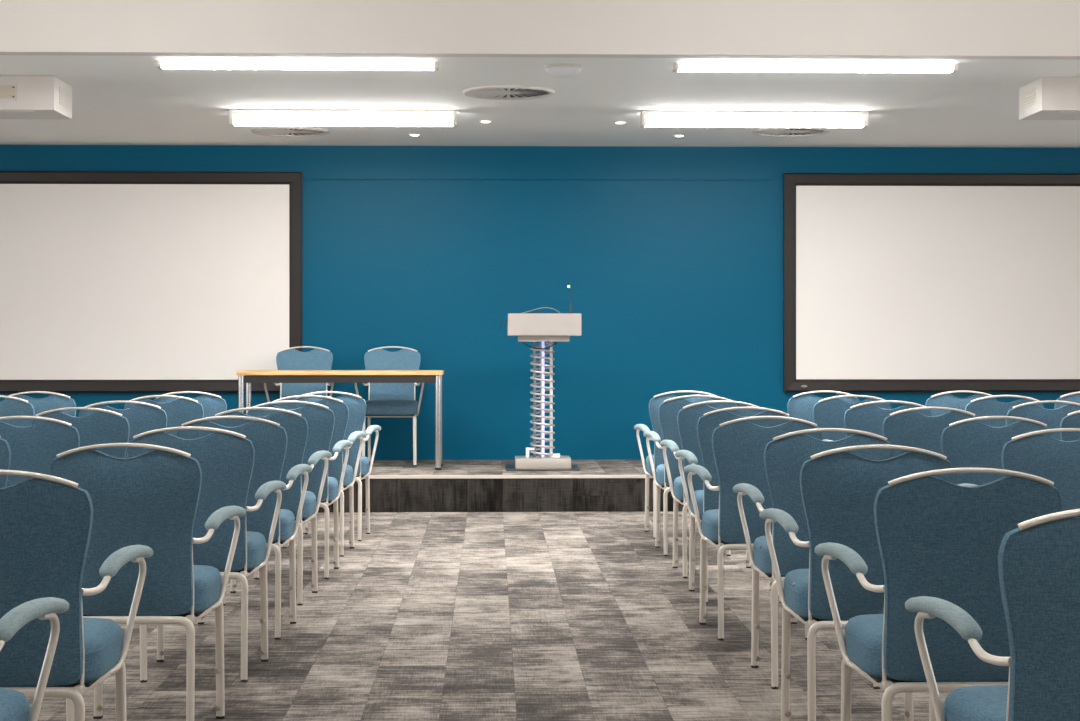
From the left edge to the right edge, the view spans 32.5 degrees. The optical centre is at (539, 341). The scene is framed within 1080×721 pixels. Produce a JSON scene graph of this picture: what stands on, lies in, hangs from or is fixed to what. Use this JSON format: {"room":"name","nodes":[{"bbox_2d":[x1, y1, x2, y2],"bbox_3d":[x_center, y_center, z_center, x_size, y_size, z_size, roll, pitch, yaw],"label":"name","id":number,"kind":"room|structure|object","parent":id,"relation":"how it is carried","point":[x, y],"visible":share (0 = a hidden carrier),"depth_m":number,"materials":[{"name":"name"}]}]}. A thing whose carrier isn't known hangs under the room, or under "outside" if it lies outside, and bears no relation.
{"room":"assembly chamber","nodes":[
{"label":"assembly chamber","id":0,"kind":"room"},
{"bbox_2d":[27,512,948,720],"bbox_3d":[-0.057,1.270,5.913,13.400,0.120,18.225,0,0,-2],"label":"floor","id":1,"kind":"structure","parent":0,"point":[429,616],"depth_m":7.55,"materials":[{"name":"carpet"}]},
{"bbox_2d":[0,436,10,487],"bbox_3d":[-2.096,0.753,6.758,0.563,0.914,0.567,0,0,-1],"label":"chair","id":2,"kind":"object","parent":1,"relation":"on","point":[5,451],"visible":0.09,"depth_m":6.52,"materials":[{"name":"teal fabric"}]},
{"bbox_2d":[0,395,34,426],"bbox_3d":[-3.061,0.753,10.608,0.563,0.914,0.566,0,0,0],"label":"chair","id":3,"kind":"object","parent":1,"relation":"on","point":[14,406],"visible":0.12,"depth_m":10.35,"materials":[{"name":"teal fabric"}]},
{"bbox_2d":[0,597,68,720],"bbox_3d":[-1.253,0.753,3.588,0.563,0.914,0.566,0,0,0],"label":"chair","id":4,"kind":"object","parent":1,"relation":"on","point":[14,705],"visible":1,"depth_m":3.73,"materials":[{"name":"teal fabric"}]},
{"bbox_2d":[3,391,75,416],"bbox_3d":[-3.029,0.753,11.408,0.563,0.914,0.566,0,0,0],"label":"chair","id":5,"kind":"object","parent":1,"relation":"on","point":[57,400],"visible":0.1,"depth_m":11.14,"materials":[{"name":"teal fabric"}]},
{"bbox_2d":[0,416,79,486],"bbox_3d":[-2.094,0.753,7.697,0.563,0.914,0.566,0,0,-3],"label":"chair","id":6,"kind":"object","parent":1,"relation":"on","point":[34,448],"visible":0.2,"depth_m":7.44,"materials":[{"name":"teal fabric"}]},
{"bbox_2d":[0,470,152,720],"bbox_3d":[-1.277,0.753,4.558,0.563,0.914,0.567,0,0,-2],"label":"chair","id":7,"kind":"object","parent":1,"relation":"on","point":[46,521],"visible":0.93,"depth_m":4.35,"materials":[{"name":"teal fabric"}]},
{"bbox_2d":[31,407,129,457],"bbox_3d":[-2.098,0.753,8.678,0.563,0.914,0.567,0,0,0],"label":"chair","id":8,"kind":"object","parent":1,"relation":"on","point":[104,426],"visible":0.15,"depth_m":8.41,"materials":[{"name":"teal fabric"}]},
{"bbox_2d":[78,401,166,457],"bbox_3d":[-2.129,0.753,9.617,0.563,0.914,0.567,0,0,-3],"label":"chair","id":9,"kind":"object","parent":1,"relation":"on","point":[144,417],"visible":0.13,"depth_m":9.36,"materials":[{"name":"teal fabric"}]},
{"bbox_2d":[50,443,245,720],"bbox_3d":[-1.224,0.753,5.698,0.563,0.914,0.567,0,0,0],"label":"chair","id":10,"kind":"object","parent":1,"relation":"on","point":[150,499],"visible":0.73,"depth_m":5.48,"materials":[{"name":"teal fabric"}]},
{"bbox_2d":[124,395,203,435],"bbox_3d":[-2.115,0.753,10.607,0.563,0.914,0.567,0,0,-1],"label":"chair","id":11,"kind":"object","parent":1,"relation":"on","point":[180,411],"visible":0.08,"depth_m":10.34,"materials":[{"name":"teal fabric"}]},
{"bbox_2d":[154,391,226,420],"bbox_3d":[-2.124,0.753,11.408,0.563,0.914,0.567,0,0,-2],"label":"chair","id":12,"kind":"object","parent":1,"relation":"on","point":[212,404],"visible":0.15,"depth_m":11.14,"materials":[{"name":"teal fabric"}]},
{"bbox_2d":[127,426,285,682],"bbox_3d":[-1.236,0.753,6.758,0.563,0.914,0.566,0,0,-1],"label":"chair","id":13,"kind":"object","parent":1,"relation":"on","point":[225,458],"visible":0.52,"depth_m":6.55,"materials":[{"name":"teal fabric"}]},
{"bbox_2d":[176,416,311,639],"bbox_3d":[-1.251,0.753,7.697,0.563,0.914,0.566,0,0,-2],"label":"chair","id":14,"kind":"object","parent":1,"relation":"on","point":[269,439],"visible":0.48,"depth_m":7.49,"materials":[{"name":"teal fabric"}]},
{"bbox_2d":[211,407,331,604],"bbox_3d":[-1.283,0.753,8.678,0.563,0.914,0.567,0,0,0],"label":"chair","id":15,"kind":"object","parent":1,"relation":"on","point":[294,424],"visible":0.49,"depth_m":8.48,"materials":[{"name":"teal fabric"}]},
{"bbox_2d":[247,401,351,578],"bbox_3d":[-1.274,0.753,9.617,0.563,0.914,0.566,0,0,-2],"label":"chair","id":16,"kind":"object","parent":1,"relation":"on","point":[320,419],"visible":0.49,"depth_m":9.42,"materials":[{"name":"teal fabric"}]},
{"bbox_2d":[271,395,365,556],"bbox_3d":[-1.299,0.753,10.608,0.563,0.914,0.566,0,0,0],"label":"chair","id":17,"kind":"object","parent":1,"relation":"on","point":[340,410],"visible":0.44,"depth_m":10.42,"materials":[{"name":"teal fabric"}]},
{"bbox_2d":[295,391,380,540],"bbox_3d":[-1.276,0.753,11.408,0.563,0.914,0.567,0,0,-1],"label":"chair","id":18,"kind":"object","parent":1,"relation":"on","point":[356,405],"visible":0.42,"depth_m":11.22,"materials":[{"name":"teal fabric"}]},
{"bbox_2d":[318,478,688,511],"bbox_3d":[-0.249,1.091,13.174,13.400,0.239,0.012,0,0,-2],"label":"stage","id":19,"kind":"object","parent":1,"relation":"on","point":[476,494],"visible":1,"depth_m":13.17,"materials":[{"name":"wood"}]},
{"bbox_2d":[364,475,651,478],"bbox_3d":[-0.249,0.960,13.173,13.400,0.023,0.018,0,0,-2],"label":"trim","id":20,"kind":"structure","parent":19,"relation":"attached to","point":[370,476],"depth_m":13.16,"materials":[{"name":"metal"}]},
{"bbox_2d":[369,460,645,474],"bbox_3d":[-0.272,1.080,14.051,13.400,0.260,1.743,0,0,-2],"label":"stage","id":21,"kind":"object","parent":1,"relation":"on","point":[380,467],"visible":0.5,"depth_m":13.89,"materials":[{"name":"carpet"}]},
{"bbox_2d":[264,346,333,401],"bbox_3d":[-1.848,0.490,14.348,0.563,0.914,0.566,0,0,-2],"label":"chair","id":22,"kind":"object","parent":21,"relation":"on","point":[319,358],"visible":0.37,"depth_m":14.55,"materials":[{"name":"teal fabric"}]},
{"bbox_2d":[236,370,443,469],"bbox_3d":[-1.483,0.580,13.866,1.515,0.733,0.480,0,0,-2],"label":"folding table","id":23,"kind":"object","parent":21,"relation":"on","point":[250,376],"visible":0.73,"depth_m":13.65,"materials":[{"name":"brown wood"}]},
{"bbox_2d":[355,346,423,465],"bbox_3d":[-1.158,0.490,14.367,0.563,0.914,0.566,0,0,-2],"label":"chair","id":24,"kind":"object","parent":21,"relation":"on","point":[384,399],"visible":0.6,"depth_m":14.52,"materials":[{"name":"teal fabric"}]},
{"bbox_2d":[506,313,581,470],"bbox_3d":[0.022,0.368,13.900,0.557,1.158,0.550,0,0,-2],"label":"lectern","id":25,"kind":"object","parent":21,"relation":"on","point":[542,328],"visible":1,"depth_m":13.74,"materials":[{"name":"metal"}]},
{"bbox_2d":[523,307,559,312],"bbox_3d":[-0.019,-0.221,13.798,0.381,0.076,0.078,0,0,3],"label":"cable","id":26,"kind":"object","parent":25,"relation":"on","point":[542,307],"visible":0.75,"depth_m":13.78,"materials":[{"name":"grey plastic"}]},
{"bbox_2d":[518,336,568,341],"bbox_3d":[0.026,-0.026,13.900,0.378,0.044,0.320,0,0,-2],"label":"tray","id":27,"kind":"object","parent":25,"relation":"on","point":[520,338],"depth_m":13.74,"materials":[{"name":"white metal"}]},
{"bbox_2d":[567,282,572,312],"bbox_3d":[0.222,-0.323,13.710,0.044,0.236,0.026,0,0,-42],"label":"gooseneck microphone","id":28,"kind":"object","parent":25,"relation":"on","point":[568,283],"visible":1,"depth_m":13.71,"materials":[{"name":"black plastic"}]},
{"bbox_2d":[634,391,715,538],"bbox_3d":[0.884,0.753,11.557,0.563,0.914,0.567,0,0,-1],"label":"chair","id":29,"kind":"object","parent":1,"relation":"on","point":[658,459],"visible":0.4,"depth_m":11.37,"materials":[{"name":"teal fabric"}]},
{"bbox_2d":[643,395,735,555],"bbox_3d":[0.889,0.753,10.638,0.563,0.914,0.566,0,0,0],"label":"chair","id":30,"kind":"object","parent":1,"relation":"on","point":[668,411],"visible":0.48,"depth_m":10.44,"materials":[{"name":"teal fabric"}]},
{"bbox_2d":[660,400,762,577],"bbox_3d":[0.922,0.753,9.658,0.563,0.914,0.567,0,0,0],"label":"chair","id":31,"kind":"object","parent":1,"relation":"on","point":[688,417],"visible":0.44,"depth_m":9.46,"materials":[{"name":"teal fabric"}]},
{"bbox_2d":[675,407,790,603],"bbox_3d":[0.939,0.753,8.738,0.563,0.914,0.566,0,0,-1],"label":"chair","id":32,"kind":"object","parent":1,"relation":"on","point":[706,499],"visible":0.37,"depth_m":8.53,"materials":[{"name":"teal fabric"}]},
{"bbox_2d":[684,416,821,640],"bbox_3d":[0.905,0.753,7.687,0.563,0.914,0.567,0,0,-3],"label":"chair","id":33,"kind":"object","parent":1,"relation":"on","point":[738,445],"visible":0.47,"depth_m":7.47,"materials":[{"name":"teal fabric"}]},
{"bbox_2d":[733,428,892,688],"bbox_3d":[0.997,0.753,6.628,0.563,0.914,0.566,0,0,0],"label":"chair","id":34,"kind":"object","parent":1,"relation":"on","point":[785,455],"visible":0.46,"depth_m":6.41,"materials":[{"name":"teal fabric"}]},
{"bbox_2d":[787,391,859,422],"bbox_3d":[1.734,0.753,11.558,0.563,0.914,0.567,0,0,-1],"label":"chair","id":35,"kind":"object","parent":1,"relation":"on","point":[801,405],"visible":0.16,"depth_m":11.29,"materials":[{"name":"teal fabric"}]},
{"bbox_2d":[812,395,891,440],"bbox_3d":[1.746,0.753,10.637,0.563,0.914,0.566,0,0,-3],"label":"chair","id":36,"kind":"object","parent":1,"relation":"on","point":[829,412],"visible":0.19,"depth_m":10.37,"materials":[{"name":"teal fabric"}]},
{"bbox_2d":[759,444,953,720],"bbox_3d":[0.976,0.753,5.608,0.563,0.914,0.566,0,0,-1],"label":"chair","id":37,"kind":"object","parent":1,"relation":"on","point":[839,487],"visible":0.52,"depth_m":5.38,"materials":[{"name":"teal fabric"}]},
{"bbox_2d":[823,400,931,440],"bbox_3d":[1.770,0.753,9.658,0.563,0.914,0.567,0,0,0],"label":"chair","id":38,"kind":"object","parent":1,"relation":"on","point":[867,417],"visible":0.16,"depth_m":9.39,"materials":[{"name":"teal fabric"}]},
{"bbox_2d":[882,407,978,456],"bbox_3d":[1.790,0.753,8.738,0.563,0.914,0.567,0,0,-2],"label":"chair","id":39,"kind":"object","parent":1,"relation":"on","point":[907,427],"visible":0.15,"depth_m":8.47,"materials":[{"name":"teal fabric"}]},
{"bbox_2d":[815,468,1061,720],"bbox_3d":[1.008,0.753,4.627,0.563,0.914,0.567,0,0,-2],"label":"chair","id":40,"kind":"object","parent":1,"relation":"on","point":[937,537],"visible":0.64,"depth_m":4.40,"materials":[{"name":"teal fabric"}]},
{"bbox_2d":[925,390,996,415],"bbox_3d":[2.575,0.753,11.557,0.563,0.914,0.566,0,0,-2],"label":"chair","id":41,"kind":"object","parent":1,"relation":"on","point":[944,399],"visible":0.15,"depth_m":11.29,"materials":[{"name":"teal fabric"}]},
{"bbox_2d":[905,509,1079,720],"bbox_3d":[1.049,0.753,3.617,0.563,0.914,0.567,0,0,-3],"label":"chair","id":42,"kind":"object","parent":1,"relation":"on","point":[1039,559],"visible":1,"depth_m":3.39,"materials":[{"name":"teal fabric"}]},
{"bbox_2d":[940,416,1050,485],"bbox_3d":[1.830,0.753,7.687,0.563,0.914,0.567,0,0,-2],"label":"chair","id":43,"kind":"object","parent":1,"relation":"on","point":[966,443],"visible":0.16,"depth_m":7.42,"materials":[{"name":"teal fabric"}]},
{"bbox_2d":[965,395,1043,426],"bbox_3d":[2.613,0.753,10.638,0.563,0.914,0.567,0,0,0],"label":"chair","id":44,"kind":"object","parent":1,"relation":"on","point":[983,406],"visible":0.08,"depth_m":10.37,"materials":[{"name":"teal fabric"}]},
{"bbox_2d":[958,428,1079,517],"bbox_3d":[1.815,0.753,6.628,0.563,0.914,0.566,0,0,-1],"label":"chair","id":45,"kind":"object","parent":1,"relation":"on","point":[1036,453],"visible":0.17,"depth_m":6.36,"materials":[{"name":"teal fabric"}]},
{"bbox_2d":[1005,400,1079,439],"bbox_3d":[2.597,0.753,9.658,0.563,0.914,0.567,0,0,0],"label":"chair","id":46,"kind":"object","parent":1,"relation":"on","point":[1052,418],"visible":0.2,"depth_m":9.39,"materials":[{"name":"teal fabric"}]},
{"bbox_2d":[1054,391,1079,408],"bbox_3d":[3.364,0.753,11.557,0.563,0.914,0.566,0,0,-2],"label":"chair","id":47,"kind":"object","parent":1,"relation":"on","point":[1074,396],"visible":0.11,"depth_m":11.29,"materials":[{"name":"teal fabric"}]},
{"bbox_2d":[1059,410,1079,440],"bbox_3d":[2.612,0.753,8.738,0.563,0.914,0.566,0,0,-1],"label":"chair","id":48,"kind":"object","parent":1,"relation":"on","point":[1072,420],"visible":0.07,"depth_m":8.48,"materials":[{"name":"teal fabric"}]},
{"bbox_2d":[0,145,1079,459],"bbox_3d":[-0.297,-0.585,14.982,13.400,3.590,0.120,0,0,-2],"label":"wall","id":49,"kind":"structure","parent":0,"point":[671,258],"depth_m":14.93,"materials":[{"name":"blue paint"}]},
{"bbox_2d":[0,171,301,391],"bbox_3d":[-3.420,-0.481,14.810,3.020,1.766,0.060,0,0,-2],"label":"projection screen","id":50,"kind":"object","parent":49,"relation":"attached to","point":[111,281],"visible":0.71,"depth_m":14.81,"materials":[{"name":"fabric"}]},
{"bbox_2d":[783,173,1079,391],"bbox_3d":[3.479,-0.481,14.991,3.020,1.766,0.062,0,0,-2],"label":"projection screen","id":51,"kind":"object","parent":49,"relation":"attached to","point":[893,282],"visible":0.99,"depth_m":14.98,"materials":[{"name":"fabric"}]},
{"bbox_2d":[0,55,1079,147],"bbox_3d":[-0.233,-1.630,12.581,13.400,0.100,4.885,0,0,-2],"label":"ceiling","id":52,"kind":"structure","parent":0,"point":[117,100],"depth_m":12.11,"materials":[{"name":"paint"}]},
{"bbox_2d":[0,75,71,118],"bbox_3d":[-3.507,-1.474,11.178,1.254,0.210,0.475,0,0,-2],"label":"projector","id":53,"kind":"object","parent":52,"relation":"hanging from","point":[21,97],"visible":1,"depth_m":10.96,"materials":[{"name":"white plastic"}]},
{"bbox_2d":[0,84,16,99],"bbox_3d":[-3.503,-1.480,10.945,0.810,0.096,0.007,0,0,-2],"label":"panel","id":54,"kind":"object","parent":53,"relation":"attached to","point":[7,91],"depth_m":10.95,"materials":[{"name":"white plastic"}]},
{"bbox_2d":[59,87,67,107],"bbox_3d":[-2.883,-1.481,11.198,0.004,0.102,0.208,0,0,-2],"label":"grille","id":55,"kind":"object","parent":53,"relation":"attached to","point":[63,91],"depth_m":11.18,"materials":[{"name":"white plastic"}]},
{"bbox_2d":[251,126,328,136],"bbox_3d":[-1.866,-1.571,13.833,0.580,0.018,0.580,0,0,-2],"label":"ceiling vent","id":56,"kind":"object","parent":52,"relation":"in","point":[276,131],"visible":1,"depth_m":13.82,"materials":[{"name":"white metal"}]},
{"bbox_2d":[156,60,438,70],"bbox_3d":[-1.364,-1.560,10.444,1.582,0.037,0.106,0,0,-2],"label":"recessed light","id":57,"kind":"object","parent":52,"relation":"in","point":[161,65],"visible":1,"depth_m":10.40,"materials":[{"name":"white plastic"}]},
{"bbox_2d":[229,109,456,126],"bbox_3d":[-1.337,-1.528,12.613,1.543,0.103,0.126,0,0,-2],"label":"ceiling light","id":58,"kind":"object","parent":52,"relation":"attached to","point":[236,117],"visible":1,"depth_m":12.56,"materials":[{"name":"white plastic"}]},
{"bbox_2d":[233,114,452,125],"bbox_3d":[-1.337,-1.511,12.613,1.487,0.066,0.120,0,0,-2],"label":"diffuser","id":59,"kind":"object","parent":58,"relation":"attached to","point":[238,119],"depth_m":12.56,"materials":[{"name":"white plastic"}]},
{"bbox_2d":[480,120,491,122],"bbox_3d":[-0.387,-1.574,13.214,0.092,0.012,0.092,0,0,-2],"label":"recessed light","id":60,"kind":"object","parent":52,"relation":"in","point":[483,121],"visible":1,"depth_m":13.19,"materials":[{"name":"white plastic"}]},
{"bbox_2d":[463,85,554,99],"bbox_3d":[-0.197,-1.571,11.673,0.580,0.018,0.580,0,0,-2],"label":"ceiling vent","id":61,"kind":"object","parent":52,"relation":"in","point":[497,92],"visible":1,"depth_m":11.66,"materials":[{"name":"white metal"}]},
{"bbox_2d":[544,63,582,77],"bbox_3d":[0.135,-1.547,10.591,0.220,0.066,0.220,0,0,-2],"label":"dome","id":62,"kind":"object","parent":52,"relation":"attached to","point":[560,70],"visible":1,"depth_m":10.52,"materials":[{"name":"white plastic"}]},
{"bbox_2d":[614,121,625,123],"bbox_3d":[0.576,-1.574,13.274,0.092,0.012,0.092,0,0,-2],"label":"recessed light","id":63,"kind":"object","parent":52,"relation":"in","point":[617,122],"visible":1,"depth_m":13.25,"materials":[{"name":"white"}]},
{"bbox_2d":[640,110,867,127],"bbox_3d":[1.468,-1.528,12.687,1.553,0.103,0.126,0,0,-2],"label":"ceiling light","id":64,"kind":"object","parent":52,"relation":"attached to","point":[647,118],"visible":1,"depth_m":12.63,"materials":[{"name":"glowing white plastic diffuser"},{"name":"white painted metal"}]},
{"bbox_2d":[645,115,863,127],"bbox_3d":[1.468,-1.511,12.687,1.497,0.066,0.120,0,0,-2],"label":"diffuser","id":65,"kind":"object","parent":64,"relation":"attached to","point":[848,121],"depth_m":12.63,"materials":[{"name":"white plastic"}]},
{"bbox_2d":[752,127,829,136],"bbox_3d":[1.877,-1.571,13.833,0.580,0.018,0.580,0,0,-2],"label":"ceiling vent","id":66,"kind":"object","parent":52,"relation":"in","point":[769,131],"visible":0.97,"depth_m":13.82,"materials":[{"name":"white metal"}]},
{"bbox_2d":[673,63,957,72],"bbox_3d":[1.565,-1.558,10.522,1.615,0.041,0.106,0,0,-2],"label":"ceiling light","id":67,"kind":"object","parent":52,"relation":"attached to","point":[677,67],"visible":1,"depth_m":10.48,"materials":[{"name":"white plastic"}]},
{"bbox_2d":[1019,77,1079,119],"bbox_3d":[3.606,-1.476,11.273,1.254,0.205,0.484,0,0,-2],"label":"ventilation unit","id":68,"kind":"object","parent":52,"relation":"hanging from","point":[1044,98],"visible":1,"depth_m":11.03,"materials":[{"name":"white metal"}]},
{"bbox_2d":[1024,87,1034,107],"bbox_3d":[2.981,-1.486,11.260,0.004,0.102,0.217,0,0,-2],"label":"grille","id":69,"kind":"object","parent":68,"relation":"attached to","point":[1029,92],"depth_m":11.26,"materials":[{"name":"white plastic"}]},
{"bbox_2d":[1078,85,1079,100],"bbox_3d":[3.615,-1.485,11.036,0.810,0.096,0.007,0,0,-2],"label":"grille","id":70,"kind":"object","parent":68,"relation":"attached to","point":[1078,85],"depth_m":11.02,"materials":[{"name":"white metal"}]},
{"bbox_2d":[0,0,1079,59],"bbox_3d":[-0.170,-1.908,10.179,13.400,0.664,0.120,0,0,-2],"label":"bulkhead","id":71,"kind":"object","parent":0,"point":[818,29],"visible":1,"depth_m":10.13,"materials":[{"name":"white paint"}]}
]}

